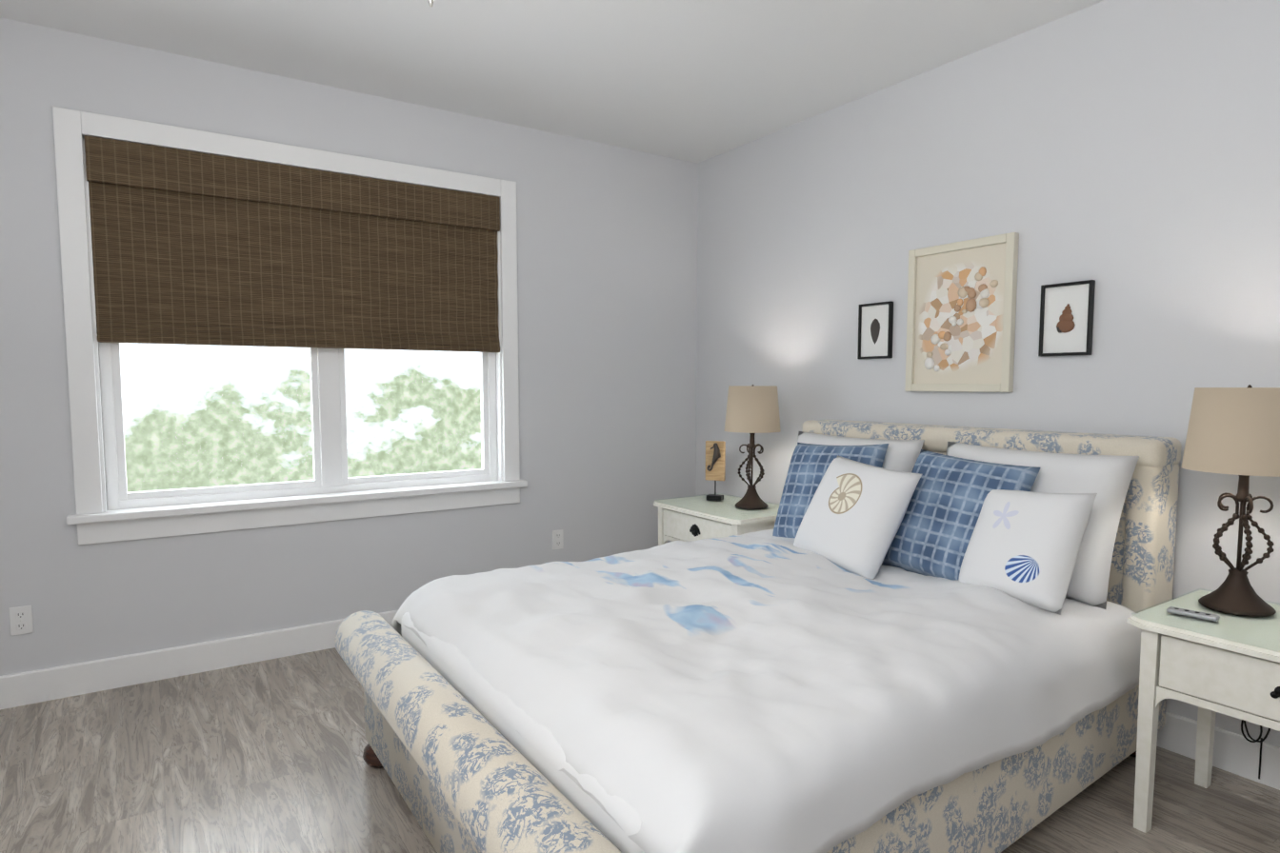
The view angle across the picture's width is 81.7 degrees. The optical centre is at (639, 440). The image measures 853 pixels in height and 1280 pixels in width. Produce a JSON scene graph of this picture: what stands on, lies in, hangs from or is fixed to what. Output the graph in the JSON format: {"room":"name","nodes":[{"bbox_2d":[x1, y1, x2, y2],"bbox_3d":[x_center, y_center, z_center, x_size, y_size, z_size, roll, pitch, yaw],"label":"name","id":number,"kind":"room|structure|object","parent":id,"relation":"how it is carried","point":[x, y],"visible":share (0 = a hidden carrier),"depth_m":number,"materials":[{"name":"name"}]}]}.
{"room":"bedroom","nodes":[
{"label":"bedroom","id":0,"kind":"room"},
{"bbox_2d":[0,17,697,676],"bbox_3d":[-1.566,-0.310,3.709,4.850,2.805,0.140,-3,5,-34],"label":"wall","id":1,"kind":"structure","parent":0,"point":[606,236],"depth_m":3.72,"materials":[{"name":"white paint"}]},
{"bbox_2d":[8,605,33,636],"bbox_3d":[-2.546,0.741,3.044,0.072,0.116,0.009,-3,5,-34],"label":"electrical outlet","id":2,"kind":"object","parent":1,"relation":"attached to","point":[20,620],"visible":1,"depth_m":3.04,"materials":[{"name":"white plastic"}]},
{"bbox_2d":[0,609,398,709],"bbox_3d":[-1.527,0.976,3.739,4.500,0.135,0.016,-3,5,-34],"label":"baseboard","id":3,"kind":"structure","parent":1,"relation":"attached to","point":[33,687],"depth_m":3.32,"materials":[{"name":"white"}]},
{"bbox_2d":[52,106,527,545],"bbox_3d":[-1.556,-0.498,3.652,2.084,1.797,0.182,-3,5,-34],"label":"window","id":4,"kind":"structure","parent":1,"relation":"in","point":[331,490],"depth_m":3.49,"materials":[{"name":"white"}]},
{"bbox_2d":[84,135,499,352],"bbox_3d":[-1.543,-0.875,3.604,1.824,0.846,0.057,-3,5,-34],"label":"window blind","id":5,"kind":"object","parent":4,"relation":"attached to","point":[191,248],"visible":1,"depth_m":3.50,"materials":[{"name":"brown wicker"}]},
{"bbox_2d":[552,529,563,550],"bbox_3d":[-0.489,0.592,4.407,0.072,0.116,0.009,-3,5,-34],"label":"electrical outlet","id":6,"kind":"object","parent":1,"relation":"attached to","point":[557,540],"visible":1,"depth_m":4.40,"materials":[{"name":"white plastic"}]},
{"bbox_2d":[0,0,1104,162],"bbox_3d":[-0.252,-1.609,1.632,4.850,0.100,4.880,-3,5,-34],"label":"ceiling","id":7,"kind":"structure","parent":0,"point":[696,81],"depth_m":3.16,"materials":[{"name":"white paint"}]},
{"bbox_2d":[428,0,433,7],"bbox_3d":[-0.426,-1.222,1.603,1.138,0.666,1.091,-3,5,-34],"label":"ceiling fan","id":8,"kind":"object","parent":7,"relation":"hanging from","point":[430,2],"visible":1,"depth_m":1.50,"materials":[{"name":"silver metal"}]},
{"bbox_2d":[0,647,1279,852],"bbox_3d":[-0.252,1.212,1.847,4.570,0.050,4.600,-3,5,-34],"label":"floor","id":9,"kind":"structure","parent":0,"point":[263,756],"depth_m":2.44,"materials":[{"name":"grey wood"}]},
{"bbox_2d":[653,493,779,545],"bbox_3d":[0.487,0.685,4.180,0.525,0.648,0.770,-3,5,-34],"label":"nightstand","id":10,"kind":"object","parent":9,"relation":"on","point":[690,519],"visible":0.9,"depth_m":4.05,"materials":[{"name":"beige paint"}]},
{"bbox_2d":[705,440,725,500],"bbox_3d":[0.436,0.177,4.298,0.116,0.345,0.067,2,5,24],"label":"seahorse figurine","id":11,"kind":"object","parent":10,"relation":"on","point":[715,461],"visible":0.98,"depth_m":4.28,"materials":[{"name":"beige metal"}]},
{"bbox_2d":[724,384,780,509],"bbox_3d":[0.615,0.030,4.060,0.304,0.674,0.304,-3,5,-34],"label":"table lamp","id":12,"kind":"object","parent":10,"relation":"on","point":[752,410],"visible":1,"depth_m":3.94,"materials":[{"name":"grey metal"}]},
{"bbox_2d":[334,420,1181,852],"bbox_3d":[0.435,0.563,2.557,2.507,1.138,1.870,-3,5,-34],"label":"bed","id":13,"kind":"object","parent":9,"relation":"on","point":[879,637],"visible":1,"depth_m":2.04,"materials":[{"name":"fabric"}]},
{"bbox_2d":[1127,589,1279,833],"bbox_3d":[1.854,0.849,2.027,0.525,0.648,0.770,-3,5,-34],"label":"nightstand","id":14,"kind":"object","parent":9,"relation":"on","point":[1227,664],"visible":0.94,"depth_m":2.10,"materials":[{"name":"beige paint"}]},
{"bbox_2d":[1166,606,1219,621],"bbox_3d":[1.613,0.506,2.160,0.040,0.014,0.120,-4,6,-42],"label":"remote control","id":15,"kind":"object","parent":14,"relation":"on","point":[1193,614],"visible":0.98,"depth_m":2.15,"materials":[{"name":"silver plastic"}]},
{"bbox_2d":[1181,384,1279,617],"bbox_3d":[1.802,0.171,2.212,0.304,0.674,0.304,-3,5,-34],"label":"table lamp","id":16,"kind":"object","parent":14,"relation":"on","point":[1234,430],"visible":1,"depth_m":2.15,"materials":[{"name":"grey metal"}]},
{"bbox_2d":[1240,720,1270,779],"bbox_3d":[2.033,0.921,2.439,0.027,0.401,0.076,-3,5,-34],"label":"lamp cord","id":17,"kind":"object","parent":14,"relation":"hanging from","point":[1243,722],"visible":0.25,"depth_m":2.44,"materials":[{"name":"black plastic"}]},
{"bbox_2d":[695,0,1279,747],"bbox_3d":[1.708,-0.260,3.044,0.140,2.805,4.600,-3,5,-34],"label":"wall","id":18,"kind":"structure","parent":0,"point":[1124,154],"depth_m":2.96,"materials":[{"name":"white paint"}]},
{"bbox_2d":[857,300,893,359],"bbox_3d":[1.170,-0.544,3.682,0.025,0.275,0.195,-3,5,-34],"label":"picture frame","id":19,"kind":"object","parent":18,"relation":"attached to","point":[875,325],"visible":0.94,"depth_m":3.68,"materials":[{"name":"black metal"}]},
{"bbox_2d":[904,232,1019,392],"bbox_3d":[1.418,-0.548,3.299,0.035,0.660,0.510,-3,5,-34],"label":"framed picture","id":20,"kind":"object","parent":18,"relation":"attached to","point":[961,316],"visible":1,"depth_m":3.27,"materials":[{"name":"beige"}]},
{"bbox_2d":[1038,280,1095,357],"bbox_3d":[1.680,-0.477,2.919,0.025,0.285,0.195,-3,5,-34],"label":"picture frame","id":21,"kind":"object","parent":18,"relation":"attached to","point":[1066,328],"visible":1,"depth_m":2.91,"materials":[{"name":"black metal"}]},
{"bbox_2d":[1156,711,1279,790],"bbox_3d":[1.643,1.025,3.099,0.016,0.135,4.600,-3,5,-34],"label":"baseboard","id":22,"kind":"structure","parent":18,"relation":"attached to","point":[1236,754],"depth_m":2.53,"materials":[{"name":"white"}]},
{"label":"outside","id":23,"kind":"structure","parent":0,"visible":0},
{"bbox_2d":[119,342,481,492],"bbox_3d":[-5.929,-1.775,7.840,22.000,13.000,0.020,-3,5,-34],"label":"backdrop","id":24,"kind":"structure","parent":23,"point":[261,435],"depth_m":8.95,"materials":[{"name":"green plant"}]}
]}

